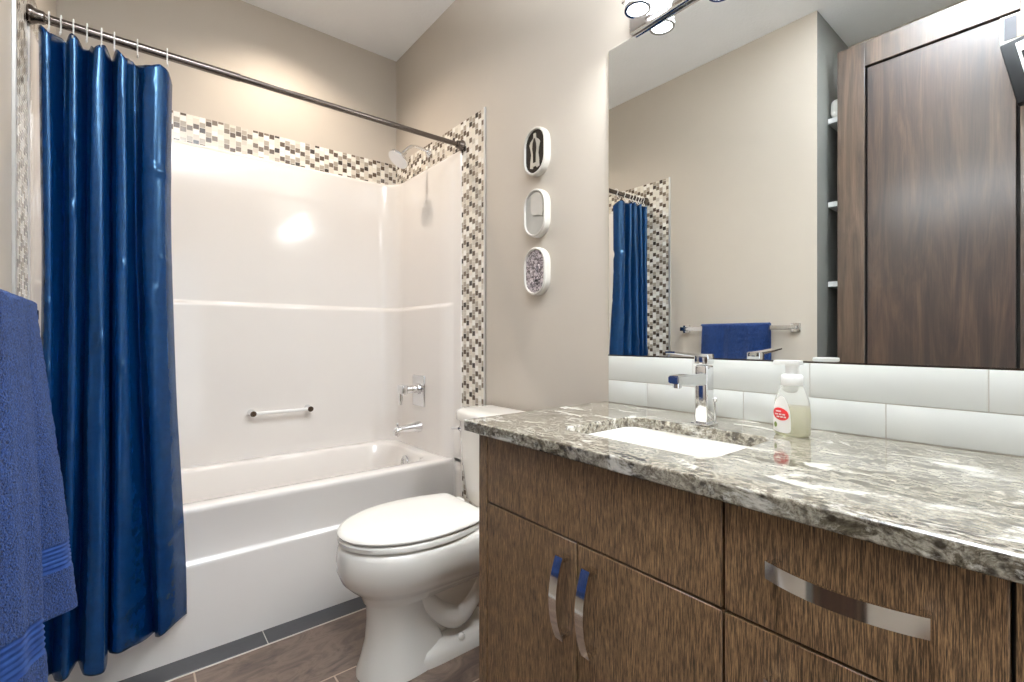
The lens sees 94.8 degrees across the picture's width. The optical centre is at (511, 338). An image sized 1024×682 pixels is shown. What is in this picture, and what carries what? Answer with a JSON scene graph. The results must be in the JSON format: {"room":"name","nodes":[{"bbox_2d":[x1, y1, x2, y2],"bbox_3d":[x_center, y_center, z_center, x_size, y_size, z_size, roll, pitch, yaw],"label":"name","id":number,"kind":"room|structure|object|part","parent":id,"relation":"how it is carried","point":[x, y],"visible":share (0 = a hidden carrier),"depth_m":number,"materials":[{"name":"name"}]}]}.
{"room":"bathroom","nodes":[
{"label":"bathroom","id":0,"kind":"room"},
{"bbox_2d":[0,0,55,292],"bbox_3d":[-1.390,-0.281,1.246,0.120,2.799,1.651,0,0,-39],"label":"wall","id":1,"kind":"structure","parent":0,"point":[5,5],"depth_m":1.15,"materials":[{"name":"paint"}]},
{"bbox_2d":[11,0,16,294],"bbox_3d":[-1.275,0.035,1.207,0.009,2.168,0.010,0,0,-39],"label":"trim","id":2,"kind":"structure","parent":1,"relation":"attached to","point":[13,2],"depth_m":1.20,"materials":[{"name":"metal"}]},
{"bbox_2d":[17,0,40,298],"bbox_3d":[-1.570,0.036,1.568,0.006,2.165,0.923,0,0,-39],"label":"trim","id":3,"kind":"structure","parent":1,"relation":"attached to","point":[22,24],"depth_m":1.29,"materials":[{"name":"tile"}]},
{"bbox_3d":[-0.980,-0.057,0.884,0.060,0.048,0.675,0,0,-39],"label":"towel bar","id":4,"kind":"object","parent":1,"relation":"attached to","visible":0},
{"bbox_2d":[0,289,77,681],"bbox_3d":[-0.931,0.306,0.911,0.111,0.781,0.394,0,0,-37],"label":"bath towel","id":5,"kind":"object","parent":4,"relation":"hanging from","point":[37,580],"visible":1,"depth_m":0.83,"materials":[{"name":"blue fabric"}]},
{"bbox_2d":[56,0,395,165],"bbox_3d":[-1.367,-0.281,2.403,1.610,2.799,0.120,0,0,-39],"label":"wall","id":6,"kind":"structure","parent":0,"point":[241,37],"depth_m":2.39,"materials":[{"name":"paint"}]},
{"bbox_2d":[172,110,395,184],"bbox_3d":[-1.281,-0.964,2.392,1.490,0.165,0.006,0,0,-39],"label":"trim","id":7,"kind":"structure","parent":6,"relation":"attached to","point":[185,127],"depth_m":2.44,"materials":[{"name":"tile"}]},
{"bbox_2d":[170,604,478,681],"bbox_3d":[-0.286,1.169,0.777,2.216,0.100,4.008,0,0,-39],"label":"floor","id":8,"kind":"structure","parent":0,"point":[331,651],"depth_m":1.62,"materials":[{"name":"tile"}]},
{"bbox_2d":[28,23,461,681],"bbox_3d":[-1.047,0.103,2.103,1.490,2.031,0.735,0,0,-39],"label":"bathtub","id":9,"kind":"object","parent":8,"relation":"on","point":[294,286],"visible":0.59,"depth_m":2.33,"materials":[{"name":"white plastic"}]},
{"bbox_2d":[247,405,313,416],"bbox_3d":[-1.170,0.369,2.393,0.300,0.034,0.061,0,0,-39],"label":"grab bar","id":10,"kind":"object","parent":9,"relation":"attached to","point":[251,412],"visible":1,"depth_m":2.36,"materials":[{"name":"white plastic"}]},
{"bbox_2d":[181,440,451,508],"bbox_3d":[-1.071,0.792,2.132,1.470,0.394,0.657,0,0,-39],"label":"tub basin","id":11,"kind":"object","parent":9,"relation":"in","point":[353,474],"depth_m":2.22,"materials":[{"name":"white plastic"}]},
{"bbox_3d":[-0.577,0.664,2.517,0.022,0.072,0.072,0,0,-39],"label":"overflow plate","id":12,"kind":"part","parent":9,"relation":"part of","materials":[{"name":"silver metal"}]},
{"bbox_2d":[393,421,422,436],"bbox_3d":[-0.559,0.480,2.506,0.155,0.070,0.062,0,0,-39],"label":"tub spout","id":13,"kind":"object","parent":9,"relation":"attached to","point":[416,426],"visible":1,"depth_m":2.49,"materials":[{"name":"silver metal"}]},
{"bbox_2d":[397,375,425,406],"bbox_3d":[-0.545,0.284,2.520,0.118,0.166,0.132,0,0,-39],"label":"shower valve","id":14,"kind":"object","parent":9,"relation":"attached to","point":[418,387],"visible":1,"depth_m":2.51,"materials":[{"name":"silver metal"}]},
{"bbox_3d":[-0.580,0.302,2.494,0.031,0.110,0.068,0,0,-39],"label":"handle","id":15,"kind":"part","parent":14,"relation":"part of","materials":[{"name":"silver metal"}]},
{"bbox_3d":[-0.504,0.284,2.553,0.014,0.166,0.132,0,0,-39],"label":"plate","id":16,"kind":"part","parent":14,"relation":"part of","materials":[{"name":"silver metal"}]},
{"bbox_2d":[336,404,524,681],"bbox_3d":[-0.281,0.707,1.734,0.716,0.825,0.420,0,0,-39],"label":"toilet","id":17,"kind":"object","parent":8,"relation":"on","point":[413,562],"visible":0.82,"depth_m":1.56,"materials":[{"name":"ceramic"}]},
{"bbox_3d":[-0.370,0.660,1.656,0.469,0.022,0.384,0,0,-39],"label":"seat","id":18,"kind":"part","parent":17,"relation":"part of","materials":[{"name":"plastic"}]},
{"bbox_3d":[-0.363,0.636,1.662,0.490,0.020,0.386,0,0,-39],"label":"seat lid","id":19,"kind":"part","parent":17,"relation":"part of","materials":[{"name":"plastic"}]},
{"bbox_3d":[-0.232,0.379,1.990,0.025,0.026,0.056,0,0,-39],"label":"flush lever","id":20,"kind":"part","parent":17,"relation":"part of","materials":[{"name":"silver metal"}]},
{"bbox_3d":[-0.069,0.515,1.906,0.170,0.343,0.396,0,0,-39],"label":"tank","id":21,"kind":"part","parent":17,"relation":"part of","materials":[{"name":"ceramic"}]},
{"bbox_3d":[-0.074,0.321,1.902,0.182,0.053,0.420,0,0,-39],"label":"tank lid","id":22,"kind":"part","parent":17,"relation":"part of","materials":[{"name":"ceramic"}]},
{"bbox_2d":[479,434,1023,681],"bbox_3d":[0.414,0.682,1.005,0.595,0.874,0.961,0,0,-39],"label":"vanity cabinet","id":23,"kind":"object","parent":8,"relation":"on","point":[588,573],"visible":0.95,"depth_m":0.75,"materials":[{"name":"brown wood"}]},
{"bbox_3d":[0.042,0.710,1.078,0.020,0.590,0.305,0,0,-39],"label":"door","id":24,"kind":"part","parent":23,"relation":"part of","materials":[{"name":"brown wood"}]},
{"bbox_3d":[0.098,0.528,0.959,0.044,0.168,0.021,0,0,-39],"label":"handle","id":25,"kind":"part","parent":23,"relation":"part of","materials":[{"name":"silver metal"}]},
{"bbox_3d":[0.143,0.528,0.903,0.044,0.168,0.021,0,0,-39],"label":"handle","id":26,"kind":"part","parent":23,"relation":"part of","materials":[{"name":"silver metal"}]},
{"bbox_3d":[0.234,0.710,0.840,0.020,0.590,0.298,0,0,-39],"label":"door","id":27,"kind":"part","parent":23,"relation":"part of","materials":[{"name":"brown wood"}]},
{"bbox_2d":[464,401,1023,584],"bbox_3d":[0.750,0.229,0.610,0.572,0.029,2.086,0,0,-39],"label":"countertop","id":28,"kind":"structure","parent":23,"relation":"on","point":[962,508],"depth_m":0.74,"materials":[{"name":"stone"}]},
{"bbox_2d":[590,427,748,457],"bbox_3d":[0.338,0.304,1.065,0.299,0.130,0.394,0,0,-39],"label":"sink","id":29,"kind":"object","parent":28,"relation":"in","point":[678,443],"visible":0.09,"depth_m":1.19,"materials":[{"name":"ceramic"}]},
{"bbox_2d":[665,351,717,426],"bbox_3d":[0.433,0.122,1.133,0.186,0.184,0.048,0,0,-39],"label":"faucet","id":30,"kind":"object","parent":28,"relation":"on","point":[702,379],"visible":1,"depth_m":1.15,"materials":[{"name":"silver metal"}]},
{"bbox_3d":[0.420,0.101,1.123,0.127,0.031,0.030,0,0,-39],"label":"spout","id":31,"kind":"part","parent":30,"relation":"part of","materials":[{"name":"silver metal"}]},
{"bbox_3d":[0.426,0.047,1.128,0.168,0.034,0.036,0,0,-39],"label":"lever","id":32,"kind":"part","parent":30,"relation":"part of","materials":[{"name":"silver metal"}]},
{"bbox_3d":[0.508,0.180,1.179,0.012,0.065,0.012,0,0,-39],"label":"drain pull","id":33,"kind":"part","parent":30,"relation":"part of","materials":[{"name":"silver metal"}]},
{"bbox_2d":[773,360,810,437],"bbox_3d":[0.615,0.131,1.035,0.050,0.164,0.072,0,0,-39],"label":"soap dispenser","id":34,"kind":"object","parent":28,"relation":"on","point":[792,409],"visible":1,"depth_m":1.02,"materials":[{"name":"white"}]},
{"bbox_2d":[774,385,810,437],"bbox_3d":[0.616,0.158,1.036,0.048,0.112,0.072,0,0,-39],"label":"bottle","id":35,"kind":"object","parent":34,"relation":"on","point":[792,409],"depth_m":1.01,"materials":[{"name":"white"}]},
{"bbox_3d":[0.402,0.479,0.582,0.044,0.024,0.172,0,0,-39],"label":"handle","id":36,"kind":"part","parent":23,"relation":"part of","materials":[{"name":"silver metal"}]},
{"bbox_3d":[0.424,0.561,0.605,0.020,0.292,0.299,0,0,-39],"label":"drawer","id":37,"kind":"part","parent":23,"relation":"part of","materials":[{"name":"brown wood"}]},
{"bbox_3d":[0.403,0.317,0.581,0.044,0.024,0.172,0,0,-39],"label":"handle","id":38,"kind":"part","parent":23,"relation":"part of","materials":[{"name":"silver metal"}]},
{"bbox_3d":[0.424,0.330,0.605,0.020,0.163,0.299,0,0,-39],"label":"drawer","id":39,"kind":"part","parent":23,"relation":"part of","materials":[{"name":"brown wood"}]},
{"bbox_2d":[242,0,454,61],"bbox_3d":[-0.286,-1.730,0.777,2.216,0.100,4.008,0,0,-39],"label":"ceiling","id":40,"kind":"structure","parent":0,"point":[388,29],"depth_m":2.48,"materials":[{"name":"paint"}]},
{"bbox_2d":[396,0,633,411],"bbox_3d":[0.528,-0.281,1.436,0.120,2.799,4.008,0,0,-39],"label":"wall","id":41,"kind":"structure","parent":0,"point":[531,64],"depth_m":1.87,"materials":[{"name":"paint"}]},
{"bbox_2d":[118,597,365,681],"bbox_3d":[-0.829,1.117,1.833,1.486,0.004,0.096,0,0,-39],"label":"trim","id":42,"kind":"structure","parent":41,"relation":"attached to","point":[189,664],"depth_m":1.72,"materials":[{"name":"tile"}]},
{"bbox_2d":[26,4,465,150],"bbox_3d":[-0.812,-0.929,1.812,1.478,0.052,0.052,0,0,-39],"label":"curtain rod","id":43,"kind":"object","parent":41,"relation":"attached to","point":[34,16],"visible":1,"depth_m":1.61,"materials":[{"name":"metal"}]},
{"bbox_2d":[47,11,50,31],"bbox_3d":[-1.344,-0.915,1.368,0.005,0.076,0.061,0,0,-39],"label":"curtain hook","id":44,"kind":"object","parent":43,"relation":"hanging from","point":[49,13],"visible":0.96,"depth_m":1.36,"materials":[{"name":"white plastic"}]},
{"bbox_2d":[59,15,61,35],"bbox_3d":[-1.324,-0.915,1.383,0.005,0.076,0.061,0,0,-39],"label":"curtain hook","id":45,"kind":"object","parent":43,"relation":"hanging from","point":[60,31],"visible":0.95,"depth_m":1.38,"materials":[{"name":"white plastic"}]},
{"bbox_2d":[85,23,87,42],"bbox_3d":[-1.280,-0.915,1.419,0.005,0.076,0.061,0,0,-39],"label":"curtain hook","id":46,"kind":"object","parent":43,"relation":"hanging from","point":[86,39],"visible":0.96,"depth_m":1.41,"materials":[{"name":"white plastic"}]},
{"bbox_2d":[39,25,186,681],"bbox_3d":[-1.215,0.042,1.455,0.132,1.878,0.382,0,0,43],"label":"shower curtain","id":47,"kind":"object","parent":43,"relation":"hanging from","point":[107,311],"visible":0.88,"depth_m":1.44,"materials":[{"name":"blue fabric"}]},
{"bbox_2d":[389,145,431,168],"bbox_3d":[-0.531,-0.952,2.464,0.230,0.140,0.112,0,0,-39],"label":"shower fixture","id":48,"kind":"object","parent":41,"relation":"attached to","point":[398,158],"visible":1,"depth_m":2.43,"materials":[{"name":"silver metal"}]},
{"bbox_3d":[-0.506,-0.983,2.485,0.165,0.072,0.015,0,0,-39],"label":"shower arm","id":49,"kind":"part","parent":48,"relation":"part of","materials":[{"name":"silver metal"}]},
{"bbox_2d":[396,108,483,504],"bbox_3d":[-0.415,0.036,2.502,0.006,2.165,0.923,0,0,-39],"label":"trim","id":50,"kind":"structure","parent":41,"relation":"attached to","point":[471,130],"depth_m":2.23,"materials":[{"name":"tile"}]},
{"bbox_2d":[484,107,485,404],"bbox_3d":[-0.123,0.035,2.138,0.009,2.168,0.010,0,0,-39],"label":"trim","id":51,"kind":"structure","parent":41,"relation":"attached to","point":[484,107],"depth_m":2.13,"materials":[{"name":"metal"}]},
{"bbox_2d":[524,126,550,176],"bbox_3d":[0.096,-0.732,1.850,0.030,0.190,0.130,0,0,-39],"label":"wall plaque","id":52,"kind":"object","parent":41,"relation":"attached to","point":[537,144],"visible":1,"depth_m":1.83,"materials":[{"name":"white ceramic"}]},
{"bbox_2d":[524,189,550,237],"bbox_3d":[0.096,-0.490,1.850,0.030,0.190,0.130,0,0,-39],"label":"wall plaque","id":53,"kind":"object","parent":41,"relation":"attached to","point":[537,205],"visible":1,"depth_m":1.83,"materials":[{"name":"white ceramic"}]},
{"bbox_2d":[524,247,550,295],"bbox_3d":[0.096,-0.262,1.850,0.030,0.190,0.130,0,0,-39],"label":"wall plaque","id":54,"kind":"object","parent":41,"relation":"attached to","point":[537,264],"visible":1,"depth_m":1.83,"materials":[{"name":"white ceramic"}]},
{"bbox_2d":[621,0,693,35],"bbox_3d":[0.585,-1.029,1.183,0.109,0.128,0.753,0,0,-39],"label":"vanity light","id":55,"kind":"object","parent":41,"relation":"attached to","point":[643,14],"visible":1,"depth_m":1.42,"materials":[{"name":"silver metal"}]},
{"bbox_3d":[0.378,-0.990,1.416,0.061,0.002,0.061,0,0,-39],"label":"bulb","id":56,"kind":"part","parent":55,"relation":"part of","materials":[{"name":"white glass"}]},
{"bbox_2d":[608,0,1023,370],"bbox_3d":[0.900,-0.452,0.874,0.008,1.022,1.826,0,0,-39],"label":"mirror","id":57,"kind":"object","parent":41,"relation":"attached to","point":[807,181],"visible":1,"depth_m":1.09,"materials":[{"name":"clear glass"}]},
{"bbox_2d":[609,356,1023,455],"bbox_3d":[0.974,0.136,0.779,0.006,0.153,2.063,0,0,-39],"label":"backsplash","id":58,"kind":"structure","parent":41,"relation":"attached to","point":[948,388],"depth_m":1.02,"materials":[{"name":"white tile"}]},
{"bbox_2d":[609,356,1023,456],"bbox_3d":[0.976,0.136,0.780,0.007,0.156,2.064,0,0,-39],"label":"trim","id":59,"kind":"structure","parent":41,"relation":"attached to","point":[629,356],"depth_m":1.00,"materials":[{"name":"tile"}]}
]}

